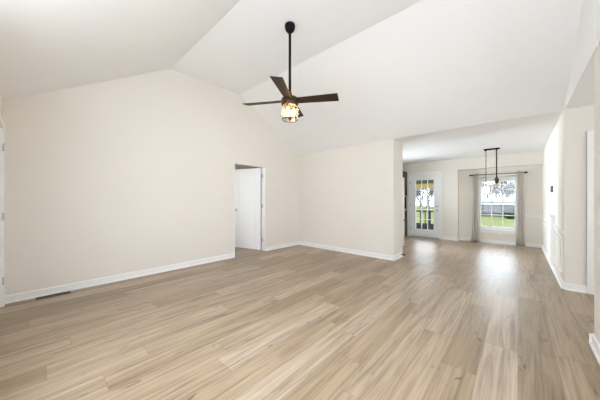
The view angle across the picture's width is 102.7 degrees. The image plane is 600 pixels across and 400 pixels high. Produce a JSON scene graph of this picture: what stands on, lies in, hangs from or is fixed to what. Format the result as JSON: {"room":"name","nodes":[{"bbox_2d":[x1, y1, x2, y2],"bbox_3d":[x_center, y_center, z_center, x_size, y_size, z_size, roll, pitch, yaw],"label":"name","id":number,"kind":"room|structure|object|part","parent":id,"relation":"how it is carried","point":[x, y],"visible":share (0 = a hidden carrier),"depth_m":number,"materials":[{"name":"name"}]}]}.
{"room":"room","nodes":[
{"label":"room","id":0,"kind":"room"},
{"bbox_2d":[0,94,2,127],"bbox_3d":[-1.695,0.030,1.107,5.182,2.380,0.120,0,0,42],"label":"wall","id":1,"kind":"structure","parent":0,"point":[1,100],"depth_m":2.71,"materials":[{"name":"beige paint"}]},
{"bbox_2d":[0,114,4,306],"bbox_3d":[-3.130,0.170,2.423,1.041,2.100,0.138,0,0,42],"label":"trim","id":2,"kind":"structure","parent":1,"relation":"attached to","point":[2,129],"depth_m":2.73,"materials":[{"name":"white paint"}]},
{"bbox_2d":[2,143,3,284],"bbox_3d":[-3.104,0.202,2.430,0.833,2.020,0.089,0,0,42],"label":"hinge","id":3,"kind":"structure","parent":1,"relation":"in","point":[2,143],"depth_m":2.73,"materials":[{"name":"silver metal"}]},
{"bbox_2d":[3,69,297,294],"bbox_3d":[-1.810,-0.533,4.745,0.120,3.507,5.350,0,0,42],"label":"wall","id":4,"kind":"structure","parent":0,"point":[131,173],"depth_m":3.75,"materials":[{"name":"beige paint"}]},
{"bbox_2d":[5,241,297,303],"bbox_3d":[-1.756,1.173,4.696,0.026,0.095,5.110,0,0,42],"label":"baseboard","id":5,"kind":"structure","parent":4,"relation":"attached to","point":[17,297],"depth_m":3.57,"materials":[{"name":"white paint"}]},
{"bbox_2d":[235,168,262,249],"bbox_3d":[-1.301,0.215,5.948,0.869,1.985,0.166,0,0,32],"label":"door","id":6,"kind":"structure","parent":4,"relation":"in","point":[248,205],"depth_m":5.95,"materials":[{"name":"white paint"}]},
{"bbox_2d":[234,163,265,255],"bbox_3d":[-1.162,0.181,5.466,0.142,2.077,0.974,0,0,42],"label":"trim","id":7,"kind":"structure","parent":4,"relation":"attached to","point":[262,167],"depth_m":5.74,"materials":[{"name":"white paint"}]},
{"bbox_2d":[235,167,261,229],"bbox_3d":[-2.105,-0.005,7.045,3.410,2.450,4.800,0,0,42],"label":"wall","id":8,"kind":"structure","parent":0,"point":[236,168],"depth_m":9.62,"materials":[{"name":"beige paint"}]},
{"bbox_2d":[0,0,581,154],"bbox_3d":[-0.058,-1.722,3.018,5.075,1.370,5.310,0,0,42],"label":"ceiling","id":9,"kind":"structure","parent":0,"point":[396,68],"depth_m":3.13,"materials":[{"name":"white paint"}]},
{"bbox_2d":[242,21,338,122],"bbox_3d":[-0.132,-1.657,3.127,0.980,1.261,0.980,0,0,-35],"label":"ceiling fan","id":10,"kind":"object","parent":9,"relation":"hanging from","point":[290,102],"visible":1,"depth_m":3.07,"materials":[{"name":"brown wood"}]},
{"bbox_3d":[-0.490,-1.290,3.196,0.529,0.041,0.142,0,0,11],"label":"blade","id":11,"kind":"part","parent":10,"relation":"part of","materials":[{"name":"brown wood"}]},
{"bbox_3d":[-0.201,-1.290,2.769,0.142,0.041,0.529,0,0,11],"label":"blade","id":12,"kind":"part","parent":10,"relation":"part of","materials":[{"name":"brown wood"}]},
{"bbox_3d":[-0.062,-1.290,3.485,0.142,0.041,0.529,0,0,11],"label":"blade","id":13,"kind":"part","parent":10,"relation":"part of","materials":[{"name":"brown wood"}]},
{"bbox_3d":[0.226,-1.290,3.057,0.529,0.041,0.142,0,0,11],"label":"blade","id":14,"kind":"part","parent":10,"relation":"part of","materials":[{"name":"brown wood"}]},
{"bbox_2d":[0,230,599,399],"bbox_3d":[1.088,1.280,4.618,11.400,0.120,9.500,0,0,42],"label":"floor","id":15,"kind":"structure","parent":0,"point":[443,319],"depth_m":2.24,"materials":[{"name":"brown wood"}]},
{"bbox_2d":[36,291,70,299],"bbox_3d":[-3.146,1.217,3.067,0.091,0.006,0.310,0,0,42],"label":"floor vent","id":16,"kind":"object","parent":15,"relation":"in","point":[67,292],"visible":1,"depth_m":3.06,"materials":[{"name":"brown metal"}]},
{"bbox_2d":[403,177,404,245],"bbox_3d":[2.090,0.330,5.944,0.802,1.780,0.790,0,0,42],"label":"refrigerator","id":17,"kind":"object","parent":15,"relation":"on","point":[403,177],"visible":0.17,"depth_m":5.95,"materials":[{"name":"white metal"}]},
{"bbox_3d":[2.326,-0.030,5.729,0.060,1.060,0.790,0,0,42],"label":"fridge door","id":18,"kind":"part","parent":17,"relation":"part of","materials":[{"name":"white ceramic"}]},
{"bbox_2d":[403,210,406,236],"bbox_3d":[3.132,0.785,8.200,0.810,0.870,0.603,0,0,42],"label":"base cabinet","id":19,"kind":"object","parent":15,"relation":"on","point":[405,211],"visible":0.02,"depth_m":8.04,"materials":[{"name":"brown wood"}]},
{"bbox_2d":[298,139,402,255],"bbox_3d":[1.093,-0.005,5.911,2.610,2.450,0.520,0,0,42],"label":"wall","id":20,"kind":"structure","parent":0,"point":[351,197],"depth_m":5.43,"materials":[{"name":"beige paint"}]},
{"bbox_2d":[298,241,402,260],"bbox_3d":[1.070,1.173,5.866,2.636,0.095,0.476,0,0,42],"label":"baseboard","id":21,"kind":"structure","parent":20,"relation":"attached to","point":[351,251],"depth_m":5.42,"materials":[{"name":"white paint"}]},
{"bbox_2d":[235,110,563,168],"bbox_3d":[0.674,-1.290,6.345,8.465,0.120,7.500,0,0,42],"label":"ceiling","id":22,"kind":"structure","parent":0,"point":[531,133],"depth_m":4.96,"materials":[{"name":"white paint"}]},
{"bbox_2d":[483,147,499,191],"bbox_3d":[4.577,-0.703,5.745,0.356,1.055,0.155,0,0,42],"label":"pendant light","id":23,"kind":"object","parent":22,"relation":"hanging from","point":[496,180],"visible":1,"depth_m":5.67,"materials":[{"name":"black metal"}]},
{"bbox_2d":[403,151,542,243],"bbox_3d":[4.334,-0.005,7.749,4.935,2.450,0.340,0,0,42],"label":"wall","id":24,"kind":"structure","parent":0,"point":[457,185],"depth_m":6.97,"materials":[{"name":"beige paint"}]},
{"bbox_2d":[403,171,406,195],"bbox_3d":[3.183,-0.547,8.267,0.835,0.795,0.438,0,0,42],"label":"upper cabinet","id":25,"kind":"object","parent":24,"relation":"attached to","point":[404,172],"visible":0.11,"depth_m":8.04,"materials":[{"name":"brown wood"}]},
{"bbox_2d":[410,174,438,238],"bbox_3d":[4.065,0.209,7.836,0.872,2.022,0.173,0,0,42],"label":"door","id":26,"kind":"structure","parent":24,"relation":"in","point":[425,233],"depth_m":7.79,"materials":[{"name":"white paint"}]},
{"bbox_2d":[407,171,441,238],"bbox_3d":[4.070,0.163,7.842,1.030,2.115,0.158,0,0,42],"label":"trim","id":27,"kind":"structure","parent":24,"relation":"attached to","point":[409,175],"depth_m":7.90,"materials":[{"name":"white paint"}]},
{"bbox_2d":[416,180,433,188],"bbox_3d":[4.247,-0.480,9.881,4.000,1.800,3.060,0,0,42],"label":"porch roof","id":28,"kind":"structure","parent":24,"relation":"attached to","point":[418,182],"depth_m":10.42,"materials":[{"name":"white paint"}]},
{"bbox_3d":[4.247,-1.055,9.881,4.000,0.650,3.060,0,0,42],"label":"roof panel","id":29,"kind":"part","parent":28,"relation":"part of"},
{"bbox_2d":[442,236,541,247],"bbox_3d":[5.297,1.173,6.776,2.200,0.095,0.246,0,0,42],"label":"baseboard","id":30,"kind":"structure","parent":24,"relation":"attached to","point":[443,237],"depth_m":6.77,"materials":[{"name":"white paint"}]},
{"bbox_2d":[469,171,527,175],"bbox_3d":[5.491,-0.724,6.699,1.256,0.048,0.099,0,0,42],"label":"curtain rod","id":31,"kind":"object","parent":24,"relation":"attached to","point":[525,171],"visible":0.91,"depth_m":6.59,"materials":[{"name":"brown metal"}]},
{"bbox_2d":[471,173,479,241],"bbox_3d":[5.124,0.220,6.998,0.205,1.970,0.092,0,0,42],"label":"curtain","id":32,"kind":"object","parent":31,"relation":"hanging from","point":[476,192],"visible":1,"depth_m":6.99,"materials":[{"name":"beige fabric"}]},
{"bbox_2d":[516,171,524,245],"bbox_3d":[5.836,0.220,6.351,0.190,1.970,0.092,0,0,42],"label":"curtain","id":33,"kind":"object","parent":31,"relation":"hanging from","point":[520,217],"visible":1,"depth_m":6.36,"materials":[{"name":"beige fabric"}]},
{"bbox_2d":[479,174,519,234],"bbox_3d":[5.556,0.113,6.764,0.970,1.645,0.155,0,0,42],"label":"window","id":34,"kind":"structure","parent":24,"relation":"in","point":[487,229],"depth_m":6.71,"materials":[{"name":"white paint"}]},
{"bbox_2d":[480,175,515,181],"bbox_3d":[5.535,-0.593,6.740,0.790,0.150,0.042,0,0,42],"label":"roller shade","id":35,"kind":"object","parent":34,"relation":"attached to","point":[512,177],"visible":0.89,"depth_m":6.69,"materials":[{"name":"white fabric"}]},
{"bbox_3d":[5.590,-0.292,6.801,0.800,0.765,0.034,0,0,42],"label":"sash","id":36,"kind":"part","parent":34,"relation":"part of","materials":[{"name":"glass"}]},
{"bbox_3d":[5.563,0.425,6.771,0.800,0.750,0.034,0,0,42],"label":"sash","id":37,"kind":"part","parent":34,"relation":"part of","materials":[{"name":"white paint"}]},
{"bbox_3d":[5.516,0.885,6.719,0.970,0.100,0.035,0,0,42],"label":"sill","id":38,"kind":"part","parent":34,"relation":"part of","materials":[{"name":"white paint"}]},
{"bbox_2d":[543,0,599,343],"bbox_3d":[3.269,-0.543,2.813,0.127,3.527,9.080,0,0,42],"label":"wall","id":39,"kind":"structure","parent":0,"point":[560,151],"depth_m":3.21,"materials":[{"name":"beige paint"}]},
{"bbox_2d":[525,216,563,234],"bbox_3d":[4.786,0.448,4.819,0.325,0.065,3.830,0,0,42],"label":"trim","id":40,"kind":"structure","parent":39,"relation":"attached to","point":[556,227],"depth_m":5.11,"materials":[{"name":"white paint"}]},
{"bbox_2d":[547,214,554,265],"bbox_3d":[4.524,0.693,4.334,0.060,0.855,0.620,0,0,42],"label":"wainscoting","id":41,"kind":"structure","parent":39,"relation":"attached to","point":[551,218],"depth_m":4.15,"materials":[{"name":"white paint"}]},
{"bbox_3d":[4.510,0.805,4.347,0.009,0.570,0.540,0,0,42],"label":"panel","id":42,"kind":"part","parent":41,"relation":"part of","materials":[{"name":"white paint"}]},
{"bbox_2d":[542,221,562,272],"bbox_3d":[4.898,0.780,4.711,0.014,0.480,3.600,0,0,42],"label":"trim","id":43,"kind":"structure","parent":39,"relation":"attached to","point":[546,226],"depth_m":3.99,"materials":[{"name":"white paint"}]},
{"bbox_2d":[541,244,587,293],"bbox_3d":[4.957,1.173,4.633,0.231,0.095,3.876,0,0,42],"label":"baseboard","id":44,"kind":"structure","parent":39,"relation":"attached to","point":[564,286],"depth_m":3.26,"materials":[{"name":"white paint"}]},
{"bbox_2d":[589,333,599,364],"bbox_3d":[2.400,1.173,-0.217,2.954,0.095,3.426,0,0,42],"label":"baseboard","id":45,"kind":"structure","parent":39,"relation":"attached to","point":[594,344],"depth_m":1.92,"materials":[{"name":"white paint"}]},
{"bbox_2d":[577,105,593,285],"bbox_3d":[4.776,-0.005,2.295,2.815,2.450,0.120,0,0,42],"label":"wall","id":46,"kind":"structure","parent":0,"point":[585,115],"depth_m":3.17,"materials":[{"name":"beige paint"}]},
{"bbox_2d":[587,131,593,294],"bbox_3d":[4.147,0.163,2.848,0.980,2.115,0.146,0,0,42],"label":"trim","id":47,"kind":"structure","parent":46,"relation":"attached to","point":[590,134],"depth_m":3.11,"materials":[{"name":"white paint"}]},
{"bbox_2d":[577,82,593,107],"bbox_3d":[5.489,-1.290,3.079,2.815,0.120,5.860,0,0,42],"label":"ceiling","id":48,"kind":"structure","parent":0,"point":[588,100],"depth_m":2.92,"materials":[{"name":"white paint"}]},
{"label":"outside","id":49,"kind":"structure","parent":0,"visible":0},
{"bbox_2d":[416,206,514,227],"bbox_3d":[43.334,2.170,47.707,180.000,0.900,111.100,0,0,42],"label":"ground","id":50,"kind":"structure","parent":49,"point":[485,220],"depth_m":24.46,"materials":[{"name":"green plant"}]},
{"bbox_2d":[416,189,425,213],"bbox_3d":[20.229,-0.685,40.851,3.232,6.482,3.046,0,0,25],"label":"bare tree","id":51,"kind":"object","parent":50,"relation":"on","point":[418,194],"visible":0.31,"depth_m":40.74,"materials":[{"name":"grey plant"}]},
{"bbox_2d":[424,188,433,208],"bbox_3d":[33.790,-1.602,61.993,4.309,8.643,4.061,0,0,-19],"label":"bare tree","id":52,"kind":"object","parent":50,"relation":"on","point":[431,195],"visible":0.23,"depth_m":61.66,"materials":[{"name":"grey plant"}]},
{"bbox_2d":[481,182,496,197],"bbox_3d":[40.551,-1.361,51.578,3.510,8.130,4.330,0,0,-17],"label":"bare tree","id":53,"kind":"object","parent":50,"relation":"on","point":[488,195],"visible":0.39,"depth_m":51.31,"materials":[{"name":"grey plant"}]},
{"bbox_2d":[481,198,514,216],"bbox_3d":[30.229,1.101,35.361,6.600,2.850,5.800,0,0,42],"label":"garage","id":54,"kind":"structure","parent":50,"relation":"on","point":[485,207],"depth_m":34.42,"materials":[{"name":"grey"}]},
{"bbox_3d":[27.215,1.376,34.647,0.740,0.740,0.030,0,0,42],"label":"pane","id":55,"kind":"part","parent":54,"relation":"part of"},
{"bbox_2d":[488,181,513,197],"bbox_3d":[35.960,-1.294,42.906,3.950,7.922,3.723,0,0,37],"label":"bare tree","id":56,"kind":"object","parent":50,"relation":"on","point":[496,186],"visible":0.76,"depth_m":42.86,"materials":[{"name":"grey plant"}]},
{"bbox_2d":[500,181,514,197],"bbox_3d":[47.797,-1.511,54.894,7.293,8.487,4.195,0,0,-42],"label":"bare tree","id":57,"kind":"object","parent":50,"relation":"on","point":[509,192],"visible":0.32,"depth_m":54.62,"materials":[{"name":"grey plant"}]},
{"bbox_2d":[503,207,514,218],"bbox_3d":[25.099,1.587,28.534,1.835,1.504,1.678,0,0,-18],"label":"shrub","id":58,"kind":"object","parent":50,"relation":"on","point":[509,211],"visible":0.63,"depth_m":28.23,"materials":[{"name":"green plant"}]},
{"bbox_3d":[4.267,1.500,9.904,3.800,0.440,2.600,0,0,42],"label":"deck","id":59,"kind":"object","parent":50,"relation":"on","visible":0},
{"bbox_2d":[416,210,433,229],"bbox_3d":[5.108,0.850,10.829,3.800,0.860,0.100,0,0,42],"label":"deck railing","id":60,"kind":"object","parent":59,"relation":"on","point":[418,225],"visible":0.19,"depth_m":10.47,"materials":[{"name":"grey wood"}]},
{"bbox_3d":[5.574,0.850,10.405,0.090,0.860,0.080,0,0,42],"label":"post","id":61,"kind":"part","parent":60,"relation":"part of","materials":[{"name":"grey wood"}]}
]}

